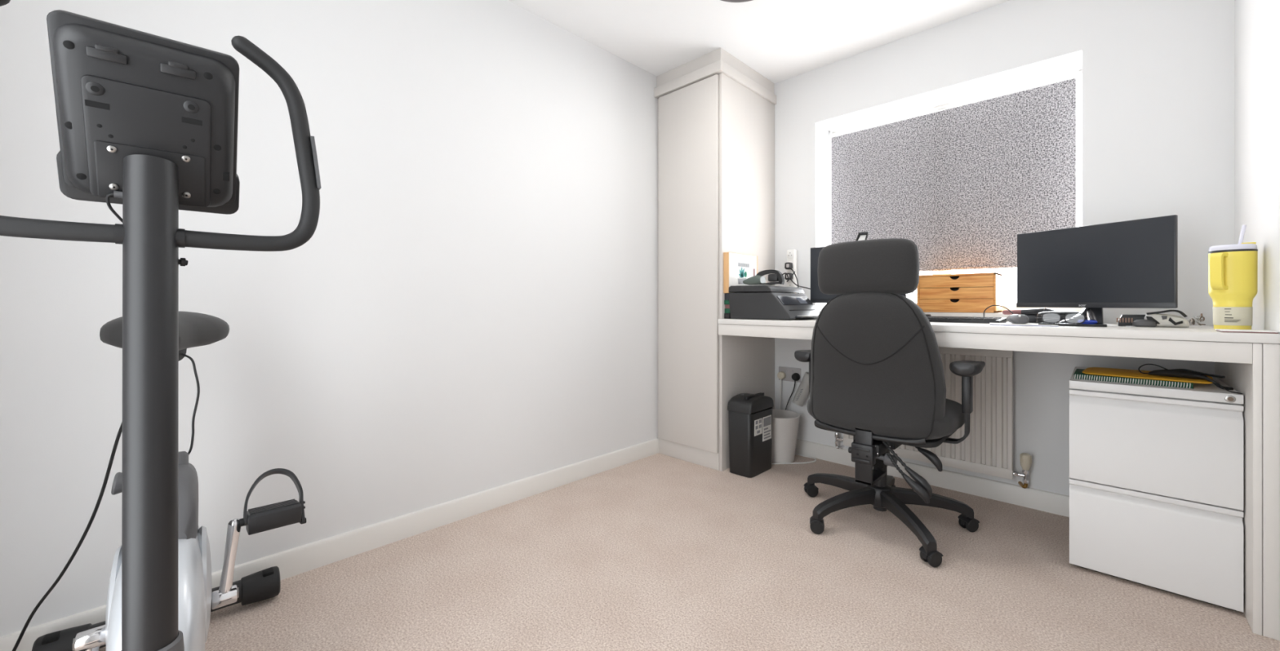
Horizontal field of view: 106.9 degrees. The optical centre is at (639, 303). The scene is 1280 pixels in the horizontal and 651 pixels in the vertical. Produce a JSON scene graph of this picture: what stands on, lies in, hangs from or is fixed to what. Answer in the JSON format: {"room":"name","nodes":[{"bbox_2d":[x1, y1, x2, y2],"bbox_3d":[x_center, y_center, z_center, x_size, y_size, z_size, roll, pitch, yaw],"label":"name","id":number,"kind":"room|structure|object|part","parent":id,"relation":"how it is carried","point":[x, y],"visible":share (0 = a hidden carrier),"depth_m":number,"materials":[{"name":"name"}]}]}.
{"room":"home office","nodes":[
{"label":"home office","id":0,"kind":"room"},
{"bbox_2d":[0,0,658,636],"bbox_3d":[-0.578,-0.243,2.306,0.100,2.327,3.700,0,0,44],"label":"wall","id":1,"kind":"structure","parent":0,"point":[469,307],"depth_m":1.76,"materials":[{"name":"white paint"}]},
{"bbox_2d":[0,438,658,650],"bbox_3d":[-0.822,0.876,1.972,0.015,0.088,2.680,0,0,44],"label":"baseboard","id":2,"kind":"structure","parent":1,"relation":"attached to","point":[309,557],"depth_m":1.83,"materials":[{"name":"white"}]},
{"bbox_2d":[98,453,1279,650],"bbox_3d":[0.210,0.950,1.379,2.521,0.060,3.470,0,0,44],"label":"floor","id":3,"kind":"structure","parent":0,"point":[658,552],"depth_m":1.55,"materials":[{"name":"beige carpet"}]},
{"bbox_2d":[12,422,122,650],"bbox_3d":[-1.450,0.576,1.129,0.489,0.696,0.154,0,0,-16],"label":"power cable","id":4,"kind":"object","parent":3,"relation":"on","point":[116,443],"visible":0.86,"depth_m":1.15,"materials":[{"name":"black plastic"}]},
{"bbox_2d":[0,0,320,650],"bbox_3d":[-1.016,0.211,1.010,0.504,1.408,0.968,0,0,-43],"label":"exercise bike","id":5,"kind":"object","parent":3,"relation":"on","point":[147,123],"visible":1,"depth_m":0.77,"materials":[{"name":"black metal"}]},
{"bbox_3d":[-1.106,0.753,0.954,0.052,0.193,0.037,0,0,-43],"label":"crank arm","id":6,"kind":"part","parent":5,"relation":"part of","materials":[{"name":"silver metal"}]},
{"bbox_3d":[-1.146,0.399,1.067,0.056,0.048,0.048,0,0,-43],"label":"tension knob","id":7,"kind":"part","parent":5,"relation":"part of","materials":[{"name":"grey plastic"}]},
{"bbox_3d":[-0.807,-0.259,0.785,0.144,0.169,0.095,0,0,-43],"label":"raised panel","id":8,"kind":"part","parent":5,"relation":"part of","materials":[{"name":"black plastic"}]},
{"bbox_3d":[-0.818,-0.215,0.799,0.128,0.081,0.045,0,0,-43],"label":"mounting plate","id":9,"kind":"part","parent":5,"relation":"part of","materials":[{"name":"black metal"}]},
{"bbox_3d":[-1.105,0.250,1.162,0.040,0.264,0.039,0,0,-43],"label":"seat cord","id":10,"kind":"part","parent":5,"relation":"part of","materials":[{"name":"black plastic"}]},
{"bbox_3d":[-0.953,0.597,1.095,0.052,0.193,0.037,0,0,-43],"label":"crank arm","id":11,"kind":"part","parent":5,"relation":"part of","materials":[{"name":"silver metal"}]},
{"bbox_2d":[653,47,776,471],"bbox_3d":[0.477,-0.243,2.967,0.490,2.326,0.619,0,0,44],"label":"wardrobe","id":12,"kind":"object","parent":3,"relation":"on","point":[716,131],"visible":0.91,"depth_m":2.75,"materials":[{"name":"white wood"}]},
{"bbox_3d":[0.275,-0.220,2.760,0.428,2.084,0.018,0,0,44],"label":"door","id":13,"kind":"part","parent":12,"relation":"part of","materials":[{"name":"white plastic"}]},
{"bbox_3d":[0.477,-1.298,2.967,0.490,0.055,0.619,0,0,44],"label":"cornice","id":14,"kind":"part","parent":12,"relation":"part of","materials":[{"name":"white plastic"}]},
{"bbox_3d":[0.648,-0.175,2.822,0.018,2.190,0.589,0,0,44],"label":"panel","id":15,"kind":"part","parent":12,"relation":"part of","materials":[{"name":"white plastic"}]},
{"bbox_2d":[727,392,773,478],"bbox_3d":[0.613,0.709,2.626,0.152,0.420,0.250,0,0,44],"label":"trash can","id":16,"kind":"object","parent":3,"relation":"on","point":[749,415],"visible":1,"depth_m":2.55,"materials":[{"name":"black plastic"}]},
{"bbox_3d":[0.633,0.508,2.607,0.008,0.016,0.180,0,0,44],"label":"slot rail","id":17,"kind":"part","parent":16,"relation":"part of","materials":[{"name":"black plastic"}]},
{"bbox_2d":[755,419,761,434],"bbox_3d":[0.634,0.658,2.539,0.001,0.070,0.061,0,0,44],"label":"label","id":18,"kind":"object","parent":16,"relation":"attached to","point":[758,422],"depth_m":2.54,"materials":[{"name":"white paper"}]},
{"bbox_2d":[763,416,770,439],"bbox_3d":[0.698,0.680,2.605,0.001,0.113,0.080,0,0,44],"label":"print","id":19,"kind":"object","parent":16,"relation":"attached to","point":[766,420],"depth_m":2.60,"materials":[{"name":"grey paper"}]},
{"bbox_2d":[771,409,799,463],"bbox_3d":[0.821,0.784,2.807,0.238,0.268,0.238,0,0,44],"label":"waste bin","id":20,"kind":"object","parent":3,"relation":"on","point":[784,423],"visible":0.62,"depth_m":2.72,"materials":[{"name":"white plastic"}]},
{"bbox_2d":[771,379,816,464],"bbox_3d":[0.871,0.695,2.788,0.254,0.455,0.277,0,0,44],"label":"cable","id":21,"kind":"object","parent":3,"relation":"on","point":[815,460],"visible":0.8,"depth_m":2.78,"materials":[{"name":"white plastic"}]},
{"bbox_2d":[794,238,985,568],"bbox_3d":[1.023,0.333,2.020,0.722,1.173,0.648,0,0,44],"label":"office chair","id":22,"kind":"object","parent":3,"relation":"on","point":[877,375],"visible":1,"depth_m":1.84,"materials":[{"name":"black fabric"}]},
{"bbox_3d":[0.816,0.334,2.234,0.044,0.162,0.100,0,0,44],"label":"arm post","id":23,"kind":"part","parent":22,"relation":"part of","materials":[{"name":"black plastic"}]},
{"bbox_3d":[0.904,0.823,2.158,0.048,0.109,0.320,0,0,-32],"label":"leg","id":24,"kind":"part","parent":22,"relation":"part of","materials":[{"name":"black plastic"}]},
{"bbox_3d":[0.839,0.823,1.944,0.280,0.109,0.048,0,0,-16],"label":"leg","id":25,"kind":"part","parent":22,"relation":"part of","materials":[{"name":"black plastic"}]},
{"bbox_3d":[0.889,0.510,1.871,0.416,0.036,0.034,0,0,44],"label":"trim","id":26,"kind":"part","parent":22,"relation":"part of","materials":[{"name":"black plastic"}]},
{"bbox_3d":[0.917,0.231,1.899,0.508,0.559,0.160,0,0,44],"label":"backrest","id":27,"kind":"part","parent":22,"relation":"part of","materials":[{"name":"grey fabric"}]},
{"bbox_3d":[1.062,0.451,2.048,0.560,0.138,0.467,0,0,44],"label":"seat","id":28,"kind":"part","parent":22,"relation":"part of","materials":[{"name":"grey fabric"}]},
{"bbox_3d":[0.951,0.601,1.837,0.076,0.046,0.045,0,0,44],"label":"tension knob","id":29,"kind":"part","parent":22,"relation":"part of","materials":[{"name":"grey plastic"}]},
{"bbox_3d":[1.111,0.823,2.145,0.048,0.109,0.300,0,0,34],"label":"leg","id":30,"kind":"part","parent":22,"relation":"part of","materials":[{"name":"black plastic"}]},
{"bbox_3d":[0.971,0.577,1.805,0.018,0.094,0.099,0,0,-37],"label":"lever","id":31,"kind":"part","parent":22,"relation":"part of","materials":[{"name":"black plastic"}]},
{"bbox_3d":[0.959,0.606,1.775,0.022,0.073,0.082,0,0,-20],"label":"lever","id":32,"kind":"part","parent":22,"relation":"part of","materials":[{"name":"black plastic"}]},
{"bbox_3d":[1.013,0.823,1.805,0.048,0.109,0.303,0,0,-2],"label":"leg","id":33,"kind":"part","parent":22,"relation":"part of","materials":[{"name":"black plastic"}]},
{"bbox_3d":[1.194,0.823,1.955,0.310,0.109,0.048,0,0,11],"label":"leg","id":34,"kind":"part","parent":22,"relation":"part of","materials":[{"name":"black plastic"}]},
{"bbox_3d":[1.254,0.334,1.807,0.044,0.162,0.100,0,0,44],"label":"arm post","id":35,"kind":"part","parent":22,"relation":"part of","materials":[{"name":"black plastic"}]},
{"bbox_2d":[717,319,1279,640],"bbox_3d":[1.301,0.501,2.159,1.842,0.838,0.629,0,0,44],"label":"desk","id":36,"kind":"object","parent":3,"relation":"on","point":[1249,362],"visible":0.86,"depth_m":1.38,"materials":[{"name":"white"}]},
{"bbox_2d":[724,293,730,319],"bbox_3d":[0.546,0.011,2.676,0.034,0.141,0.202,0,0,44],"label":"book stack","id":37,"kind":"object","parent":36,"relation":"on","point":[726,315],"visible":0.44,"depth_m":2.61,"materials":[{"name":"paper"}]},
{"bbox_2d":[724,300,728,304],"bbox_3d":[0.546,-0.008,2.676,0.034,0.024,0.202,0,0,44],"label":"book","id":38,"kind":"object","parent":37,"relation":"on","point":[726,302],"depth_m":2.60,"materials":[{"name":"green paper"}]},
{"bbox_2d":[724,293,728,300],"bbox_3d":[0.548,-0.040,2.678,0.034,0.039,0.198,0,0,44],"label":"book","id":39,"kind":"object","parent":37,"relation":"on","point":[726,295],"depth_m":2.61,"materials":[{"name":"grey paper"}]},
{"bbox_2d":[724,304,729,308],"bbox_3d":[0.549,0.015,2.679,0.034,0.022,0.194,0,0,44],"label":"book","id":40,"kind":"object","parent":37,"relation":"on","point":[726,306],"depth_m":2.61,"materials":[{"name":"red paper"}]},
{"bbox_2d":[724,308,729,313],"bbox_3d":[0.548,0.039,2.678,0.034,0.026,0.198,0,0,44],"label":"book","id":41,"kind":"object","parent":37,"relation":"on","point":[726,310],"depth_m":2.61,"materials":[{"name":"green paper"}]},
{"bbox_2d":[724,313,730,319],"bbox_3d":[0.546,0.067,2.676,0.034,0.030,0.202,0,0,44],"label":"book","id":42,"kind":"object","parent":37,"relation":"on","point":[726,316],"depth_m":2.60,"materials":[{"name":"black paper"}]},
{"bbox_2d":[723,252,757,293],"bbox_3d":[0.578,-0.171,2.708,0.036,0.224,0.303,0,0,44],"label":"picture","id":43,"kind":"object","parent":37,"relation":"on","point":[737,268],"visible":0.89,"depth_m":2.65,"materials":[{"name":"white paper"}]},
{"bbox_2d":[737,277,746,284],"bbox_3d":[0.579,-0.129,2.684,0.001,0.037,0.095,0,0,44],"label":"print","id":44,"kind":"object","parent":43,"relation":"attached to","point":[740,280],"depth_m":2.67,"materials":[{"name":"grey paper"}]},
{"bbox_2d":[738,266,746,277],"bbox_3d":[0.579,-0.180,2.683,0.001,0.065,0.073,0,0,44],"label":"print","id":45,"kind":"object","parent":43,"relation":"on","point":[742,270],"depth_m":2.68,"materials":[{"name":"teal paper"}]},
{"bbox_2d":[728,285,819,319],"bbox_3d":[0.750,-0.009,2.580,0.389,0.178,0.377,0,0,44],"label":"printer","id":46,"kind":"object","parent":36,"relation":"on","point":[753,302],"visible":0.94,"depth_m":2.48,"materials":[{"name":"grey plastic"}]},
{"bbox_2d":[741,284,770,285],"bbox_3d":[0.626,-0.100,2.582,0.165,0.002,0.145,0,0,32],"label":"envelope","id":47,"kind":"object","parent":46,"relation":"on","point":[741,285],"visible":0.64,"depth_m":2.51,"materials":[{"name":"white paper"}]},
{"bbox_2d":[742,269,795,284],"bbox_3d":[0.697,-0.143,2.589,0.280,0.083,0.112,0,0,22],"label":"handheld device","id":48,"kind":"object","parent":47,"relation":"on","point":[758,279],"visible":0.98,"depth_m":2.56,"materials":[{"name":"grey plastic"}]},
{"bbox_3d":[0.703,-0.144,2.572,0.152,0.081,0.034,0,0,38],"label":"handle","id":49,"kind":"part","parent":48,"relation":"part of","materials":[{"name":"black"}]},
{"bbox_3d":[0.802,-0.147,2.557,0.112,0.060,0.029,0,0,-37],"label":"cord","id":50,"kind":"part","parent":48,"relation":"part of","materials":[{"name":"black plastic"}]},
{"bbox_3d":[0.703,-0.080,2.626,0.257,0.037,0.377,0,0,44],"label":"scanner lid","id":51,"kind":"part","parent":46,"relation":"part of","materials":[{"name":"grey plastic"}]},
{"bbox_3d":[0.823,-0.016,2.510,0.042,0.048,0.335,0,0,44],"label":"control panel","id":52,"kind":"part","parent":46,"relation":"part of","materials":[{"name":"grey plastic"}]},
{"bbox_2d":[795,315,817,318],"bbox_3d":[0.852,0.066,2.481,0.105,0.008,0.255,0,0,44],"label":"paper tray","id":53,"kind":"object","parent":46,"relation":"on","point":[796,317],"depth_m":2.40,"materials":[{"name":"grey plastic"}]},
{"bbox_2d":[809,246,906,302],"bbox_3d":[1.141,-0.117,2.516,0.478,0.397,0.097,0,0,40],"label":"computer monitor","id":54,"kind":"object","parent":36,"relation":"on","point":[816,295],"visible":0.08,"depth_m":2.65,"materials":[{"name":"grey plastic"}]},
{"bbox_2d":[855,231,868,240],"bbox_3d":[1.166,-0.345,2.499,0.072,0.063,0.034,0,0,40],"label":"webcam","id":55,"kind":"object","parent":54,"relation":"attached to","point":[861,236],"visible":0.64,"depth_m":2.49,"materials":[{"name":"black plastic"}]},
{"bbox_2d":[916,272,1002,312],"bbox_3d":[1.609,-0.052,2.397,0.328,0.188,0.190,0,0,44],"label":"drawer box","id":56,"kind":"object","parent":36,"relation":"on","point":[967,292],"visible":0.88,"depth_m":2.33,"materials":[{"name":"orange wood"}]},
{"bbox_2d":[925,288,959,299],"bbox_3d":[1.609,-0.050,2.397,0.304,0.049,0.130,0,0,44],"label":"drawer","id":57,"kind":"object","parent":56,"relation":"on","point":[954,290],"depth_m":2.36,"materials":[{"name":"orange wood"}]},
{"bbox_3d":[1.547,-0.108,2.333,0.308,0.054,0.008,0,0,44],"label":"drawer","id":58,"kind":"part","parent":56,"relation":"part of","materials":[{"name":"orange wood"}]},
{"bbox_3d":[1.547,-0.052,2.333,0.308,0.054,0.008,0,0,44],"label":"drawer","id":59,"kind":"part","parent":56,"relation":"part of","materials":[{"name":"orange wood"}]},
{"bbox_3d":[1.547,0.005,2.333,0.308,0.054,0.008,0,0,44],"label":"drawer","id":60,"kind":"part","parent":56,"relation":"part of","materials":[{"name":"orange wood"}]},
{"bbox_2d":[943,277,993,288],"bbox_3d":[1.609,-0.107,2.397,0.304,0.049,0.130,0,0,44],"label":"drawer","id":61,"kind":"object","parent":56,"relation":"on","point":[953,278],"depth_m":2.36,"materials":[{"name":"orange wood"}]},
{"bbox_2d":[926,305,1013,324],"bbox_3d":[1.418,0.043,2.142,0.195,0.077,0.457,0,0,-43],"label":"keyboard","id":62,"kind":"object","parent":36,"relation":"on","point":[931,319],"visible":0.67,"depth_m":2.05,"materials":[{"name":"black plastic"}]},
{"bbox_2d":[717,319,1279,343],"bbox_3d":[1.301,0.096,2.159,1.842,0.027,0.629,0,0,44],"label":"countertop","id":63,"kind":"structure","parent":36,"relation":"on","point":[1193,333],"depth_m":1.59,"materials":[{"name":"white"}]},
{"bbox_2d":[989,323,1058,326],"bbox_3d":[1.480,0.080,1.839,0.201,0.003,0.171,0,0,36],"label":"mouse pad","id":64,"kind":"object","parent":36,"relation":"on","point":[994,324],"visible":0.82,"depth_m":1.81,"materials":[{"name":"white plastic"}]},
{"bbox_2d":[1007,314,1029,324],"bbox_3d":[1.493,0.059,1.874,0.066,0.037,0.101,0,0,29],"label":"mouse","id":65,"kind":"object","parent":64,"relation":"on","point":[1014,318],"visible":1,"depth_m":1.84,"materials":[{"name":"grey plastic"}]},
{"bbox_2d":[1002,307,1058,323],"bbox_3d":[1.689,0.049,2.054,0.052,0.064,0.199,0,0,-38],"label":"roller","id":66,"kind":"object","parent":36,"relation":"on","point":[1032,313],"visible":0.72,"depth_m":2.04,"materials":[{"name":"white plastic"}]},
{"bbox_2d":[1035,311,1082,323],"bbox_3d":[1.726,0.056,1.926,0.184,0.052,0.066,0,0,44],"label":"glasses case","id":67,"kind":"object","parent":36,"relation":"on","point":[1038,317],"visible":0.45,"depth_m":1.93,"materials":[{"name":"black plastic"}]},
{"bbox_2d":[1038,320,1106,327],"bbox_3d":[1.596,0.070,1.755,0.185,0.024,0.082,0,0,44],"label":"tablet","id":68,"kind":"object","parent":36,"relation":"on","point":[1057,324],"depth_m":1.72,"materials":[{"name":"black"}]},
{"bbox_2d":[1040,312,1087,324],"bbox_3d":[1.587,0.053,1.777,0.043,0.042,0.134,0,0,-40],"label":"glasses","id":69,"kind":"object","parent":68,"relation":"on","point":[1060,317],"visible":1,"depth_m":1.77,"materials":[{"name":"grey plastic"}]},
{"bbox_3d":[1.625,0.066,1.725,0.018,0.015,0.054,0,0,-39],"label":"marker pen cap","id":70,"kind":"part","parent":68,"relation":"part of","materials":[{"name":"blue plastic"}]},
{"bbox_2d":[1016,214,1177,324],"bbox_3d":[1.696,-0.107,1.801,0.097,0.379,0.478,0,0,-22],"label":"computer monitor","id":71,"kind":"object","parent":36,"relation":"on","point":[1129,264],"visible":0.99,"depth_m":1.76,"materials":[{"name":"grey plastic"}]},
{"bbox_3d":[1.685,0.037,1.841,0.097,0.088,0.029,0,0,25],"label":"stand leg","id":72,"kind":"part","parent":71,"relation":"part of","materials":[{"name":"grey plastic"}]},
{"bbox_3d":[1.694,0.051,1.782,0.025,0.058,0.084,0,0,38],"label":"stand leg","id":73,"kind":"part","parent":71,"relation":"part of","materials":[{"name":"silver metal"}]},
{"bbox_3d":[1.706,0.037,1.775,0.031,0.089,0.091,0,0,42],"label":"stand leg","id":74,"kind":"part","parent":71,"relation":"part of","materials":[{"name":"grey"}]},
{"bbox_2d":[1115,315,1145,326],"bbox_3d":[1.803,0.060,1.729,0.098,0.042,0.067,0,0,44],"label":"gadget","id":75,"kind":"object","parent":36,"relation":"on","point":[1124,320],"visible":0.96,"depth_m":1.72,"materials":[{"name":"black plastic"}]},
{"bbox_2d":[1132,319,1156,327],"bbox_3d":[1.786,0.068,1.681,0.060,0.026,0.036,0,0,44],"label":"key fob","id":76,"kind":"object","parent":36,"relation":"on","point":[1142,322],"visible":0.98,"depth_m":1.67,"materials":[{"name":"grey plastic"}]},
{"bbox_2d":[1144,310,1189,328],"bbox_3d":[1.841,0.051,1.662,0.105,0.061,0.061,0,0,44],"label":"pouch","id":77,"kind":"object","parent":36,"relation":"on","point":[1161,320],"visible":0.92,"depth_m":1.64,"materials":[{"name":"white fabric"}]},
{"bbox_2d":[1187,313,1205,325],"bbox_3d":[1.929,0.054,1.646,0.038,0.043,0.042,0,0,33],"label":"bunch","id":78,"kind":"object","parent":36,"relation":"on","point":[1193,321],"visible":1,"depth_m":1.64,"materials":[{"name":"grey metal"}]},
{"bbox_2d":[1208,225,1257,329],"bbox_3d":[1.819,-0.080,1.458,0.099,0.322,0.120,0,0,44],"label":"tumbler","id":79,"kind":"object","parent":36,"relation":"on","point":[1233,269],"visible":0.98,"depth_m":1.44,"materials":[{"name":"yellow metal"}]},
{"bbox_3d":[1.770,-0.100,1.451,0.034,0.112,0.025,0,0,-14],"label":"handle","id":80,"kind":"part","parent":79,"relation":"part of","materials":[{"name":"yellow plastic"}]},
{"bbox_2d":[1224,308,1240,322],"bbox_3d":[1.799,0.035,1.442,0.004,0.041,0.031,0,0,-39],"label":"print","id":81,"kind":"object","parent":79,"relation":"attached to","point":[1231,315],"depth_m":1.44,"materials":[{"name":"grey paper"}]},
{"bbox_3d":[1.828,-0.172,1.465,0.094,0.020,0.094,0,0,44],"label":"lid","id":82,"kind":"part","parent":79,"relation":"part of","materials":[{"name":"white plastic"}]},
{"bbox_3d":[1.935,0.515,1.544,0.016,0.809,0.627,0,0,44],"label":"panel","id":83,"kind":"part","parent":36,"relation":"part of","materials":[{"name":"white plastic"}]},
{"bbox_2d":[1214,328,1278,333],"bbox_3d":[1.751,0.079,1.374,0.100,0.005,0.112,0,0,44],"label":"folder","id":84,"kind":"object","parent":36,"relation":"on","point":[1217,330],"visible":1,"depth_m":1.34,"materials":[{"name":"white"}]},
{"bbox_3d":[1.741,0.515,1.310,0.028,0.809,0.018,0,0,44],"label":"filler panel","id":85,"kind":"part","parent":36,"relation":"part of","materials":[{"name":"white plastic"}]},
{"bbox_2d":[1069,367,1244,613],"bbox_3d":[1.807,0.593,1.702,0.380,0.652,0.510,0,0,44],"label":"filing cabinet","id":86,"kind":"object","parent":3,"relation":"on","point":[1156,473],"visible":1,"depth_m":1.51,"materials":[{"name":"white metal"}]},
{"bbox_2d":[1073,368,1193,388],"bbox_3d":[1.708,0.258,1.658,0.278,0.018,0.212,0,0,45],"label":"spiral notebook","id":87,"kind":"object","parent":86,"relation":"on","point":[1078,375],"visible":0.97,"depth_m":1.59,"materials":[{"name":"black paper"}]},
{"bbox_2d":[1082,367,1213,384],"bbox_3d":[1.749,0.245,1.646,0.224,0.008,0.304,0,0,-41],"label":"envelope","id":88,"kind":"object","parent":87,"relation":"on","point":[1134,374],"visible":0.77,"depth_m":1.61,"materials":[{"name":"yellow paper"}]},
{"bbox_2d":[1137,364,1242,394],"bbox_3d":[1.744,0.235,1.517,0.209,0.067,0.140,0,0,44],"label":"bundle","id":89,"kind":"object","parent":88,"relation":"on","point":[1181,373],"visible":1,"depth_m":1.53,"materials":[{"name":"black"}]},
{"bbox_3d":[1.640,0.759,1.531,0.379,0.294,0.021,0,0,44],"label":"drawer","id":90,"kind":"part","parent":86,"relation":"part of","materials":[{"name":"white metal"}]},
{"bbox_3d":[1.640,0.454,1.531,0.379,0.308,0.021,0,0,44],"label":"drawer","id":91,"kind":"part","parent":86,"relation":"part of","materials":[{"name":"white metal"}]},
{"bbox_3d":[1.640,0.281,1.531,0.380,0.028,0.022,0,0,44],"label":"rail","id":92,"kind":"part","parent":86,"relation":"part of","materials":[{"name":"white metal"}]},
{"bbox_2d":[507,0,1008,83],"bbox_3d":[0.290,-1.447,1.462,2.521,0.080,3.700,0,0,44],"label":"ceiling","id":93,"kind":"structure","parent":0,"point":[780,40],"depth_m":2.39,"materials":[{"name":"white paint"}]},
{"bbox_2d":[720,0,751,2],"bbox_3d":[0.424,-1.369,1.924,0.348,0.076,0.348,0,0,44],"label":"ceiling lamp","id":94,"kind":"object","parent":93,"relation":"attached to","point":[729,1],"visible":1,"depth_m":2.09,"materials":[{"name":"grey"}]},
{"bbox_2d":[774,0,1234,496],"bbox_3d":[1.458,-0.243,2.662,2.321,2.327,0.310,0,0,44],"label":"wall","id":95,"kind":"structure","parent":0,"point":[1158,75],"depth_m":2.06,"materials":[{"name":"white paint"}]},
{"bbox_2d":[778,366,800,382],"bbox_3d":[0.929,0.439,2.952,0.146,0.086,0.012,0,0,44],"label":"wall socket","id":96,"kind":"object","parent":95,"relation":"attached to","point":[788,371],"visible":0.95,"depth_m":2.95,"materials":[{"name":"grey plastic"}]},
{"bbox_2d":[777,372,786,379],"bbox_3d":[0.885,0.448,2.969,0.046,0.046,0.030,0,0,44],"label":"plug","id":97,"kind":"object","parent":96,"relation":"attached to","point":[780,375],"visible":1,"depth_m":2.96,"materials":[{"name":"beige plastic"}]},
{"bbox_2d":[786,249,797,293],"bbox_3d":[0.935,-0.126,2.920,0.056,0.415,0.049,0,0,44],"label":"strip","id":98,"kind":"object","parent":95,"relation":"attached to","point":[792,255],"visible":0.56,"depth_m":2.90,"materials":[{"name":"white plastic"}]},
{"bbox_2d":[786,283,794,287],"bbox_3d":[0.919,-0.104,2.904,0.049,0.049,0.004,0,0,44],"label":"outlet","id":99,"kind":"object","parent":98,"relation":"attached to","point":[788,285],"depth_m":2.90,"materials":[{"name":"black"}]},
{"bbox_2d":[786,250,794,258],"bbox_3d":[0.919,-0.302,2.904,0.049,0.049,0.004,0,0,44],"label":"outlet","id":100,"kind":"object","parent":98,"relation":"attached to","point":[790,254],"depth_m":2.90,"materials":[{"name":"white plastic"}]},
{"bbox_2d":[784,262,799,293],"bbox_3d":[0.921,-0.087,2.875,0.082,0.330,0.041,0,0,44],"label":"plug","id":101,"kind":"object","parent":98,"relation":"attached to","point":[788,265],"visible":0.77,"depth_m":2.87,"materials":[{"name":"black plastic"}]},
{"bbox_3d":[0.931,-0.070,2.861,0.054,0.296,0.024,0,0,13],"label":"cord","id":102,"kind":"part","parent":101,"relation":"part of","materials":[{"name":"black plastic"}]},
{"bbox_2d":[784,272,810,289],"bbox_3d":[0.994,-0.055,2.797,0.297,0.266,0.044,0,0,44],"label":"plug","id":103,"kind":"object","parent":98,"relation":"in","point":[789,274],"visible":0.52,"depth_m":2.87,"materials":[{"name":"black plastic"}]},
{"bbox_3d":[0.996,-0.041,2.777,0.267,0.238,0.018,0,0,44],"label":"cord","id":104,"kind":"part","parent":103,"relation":"part of","materials":[{"name":"black plastic"}]},
{"bbox_2d":[785,373,799,410],"bbox_3d":[0.903,0.676,2.935,0.166,0.506,0.039,0,0,32],"label":"plug","id":105,"kind":"object","parent":95,"relation":"attached to","point":[796,377],"visible":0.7,"depth_m":2.90,"materials":[{"name":"black plastic"}]},
{"bbox_3d":[0.892,0.694,2.939,0.142,0.469,0.026,0,0,29],"label":"cord","id":106,"kind":"part","parent":105,"relation":"part of","materials":[{"name":"black plastic"}]},
{"bbox_2d":[792,372,808,406],"bbox_3d":[0.983,0.511,2.842,0.141,0.209,0.067,0,0,39],"label":"rolled paper","id":107,"kind":"object","parent":95,"relation":"attached to","point":[802,392],"visible":0.83,"depth_m":2.82,"materials":[{"name":"white paper"}]},
{"bbox_2d":[818,311,1009,318],"bbox_3d":[1.459,0.055,2.424,1.229,0.024,0.030,0,0,44],"label":"trim","id":108,"kind":"structure","parent":95,"relation":"attached to","point":[935,314],"depth_m":2.29,"materials":[{"name":"white"}]},
{"bbox_2d":[843,346,1013,479],"bbox_3d":[1.432,0.499,2.426,0.754,0.592,0.064,0,0,44],"label":"radiator","id":109,"kind":"object","parent":95,"relation":"attached to","point":[988,448],"visible":0.41,"depth_m":2.22,"materials":[{"name":"white metal"}]},
{"bbox_2d":[834,432,844,449],"bbox_3d":[1.151,0.781,2.713,0.058,0.095,0.069,0,0,44],"label":"valve","id":110,"kind":"object","parent":109,"relation":"attached to","point":[837,434],"visible":0.96,"depth_m":2.70,"materials":[{"name":"silver metal"}]},
{"bbox_2d":[1013,453,1031,488],"bbox_3d":[1.731,0.749,2.143,0.070,0.159,0.069,0,0,-30],"label":"valve","id":111,"kind":"object","parent":109,"relation":"attached to","point":[1025,460],"visible":1,"depth_m":2.12,"materials":[{"name":"beige plastic"}]},
{"bbox_2d":[795,439,1069,517],"bbox_3d":[1.516,0.876,2.379,1.843,0.088,0.015,0,0,44],"label":"baseboard","id":112,"kind":"structure","parent":95,"relation":"attached to","point":[1030,498],"depth_m":2.30,"materials":[{"name":"white"}]},
{"bbox_2d":[832,70,1082,311],"bbox_3d":[1.654,-0.515,2.625,1.169,1.140,0.070,0,0,44],"label":"window","id":113,"kind":"structure","parent":95,"relation":"in","point":[1011,306],"depth_m":2.37,"materials":[{"name":"white"}]},
{"bbox_2d":[830,67,1078,271],"bbox_3d":[1.603,-0.631,2.577,1.143,0.905,0.040,0,0,44],"label":"roller blind","id":114,"kind":"object","parent":113,"relation":"attached to","point":[960,183],"visible":0.93,"depth_m":2.46,"materials":[{"name":"fabric"}]},
{"bbox_2d":[1234,0,1279,344],"bbox_3d":[1.158,-0.243,0.618,0.100,2.327,3.700,0,0,44],"label":"wall","id":115,"kind":"structure","parent":0,"point":[1256,22],"depth_m":1.47,"materials":[{"name":"white paint"}]}
]}

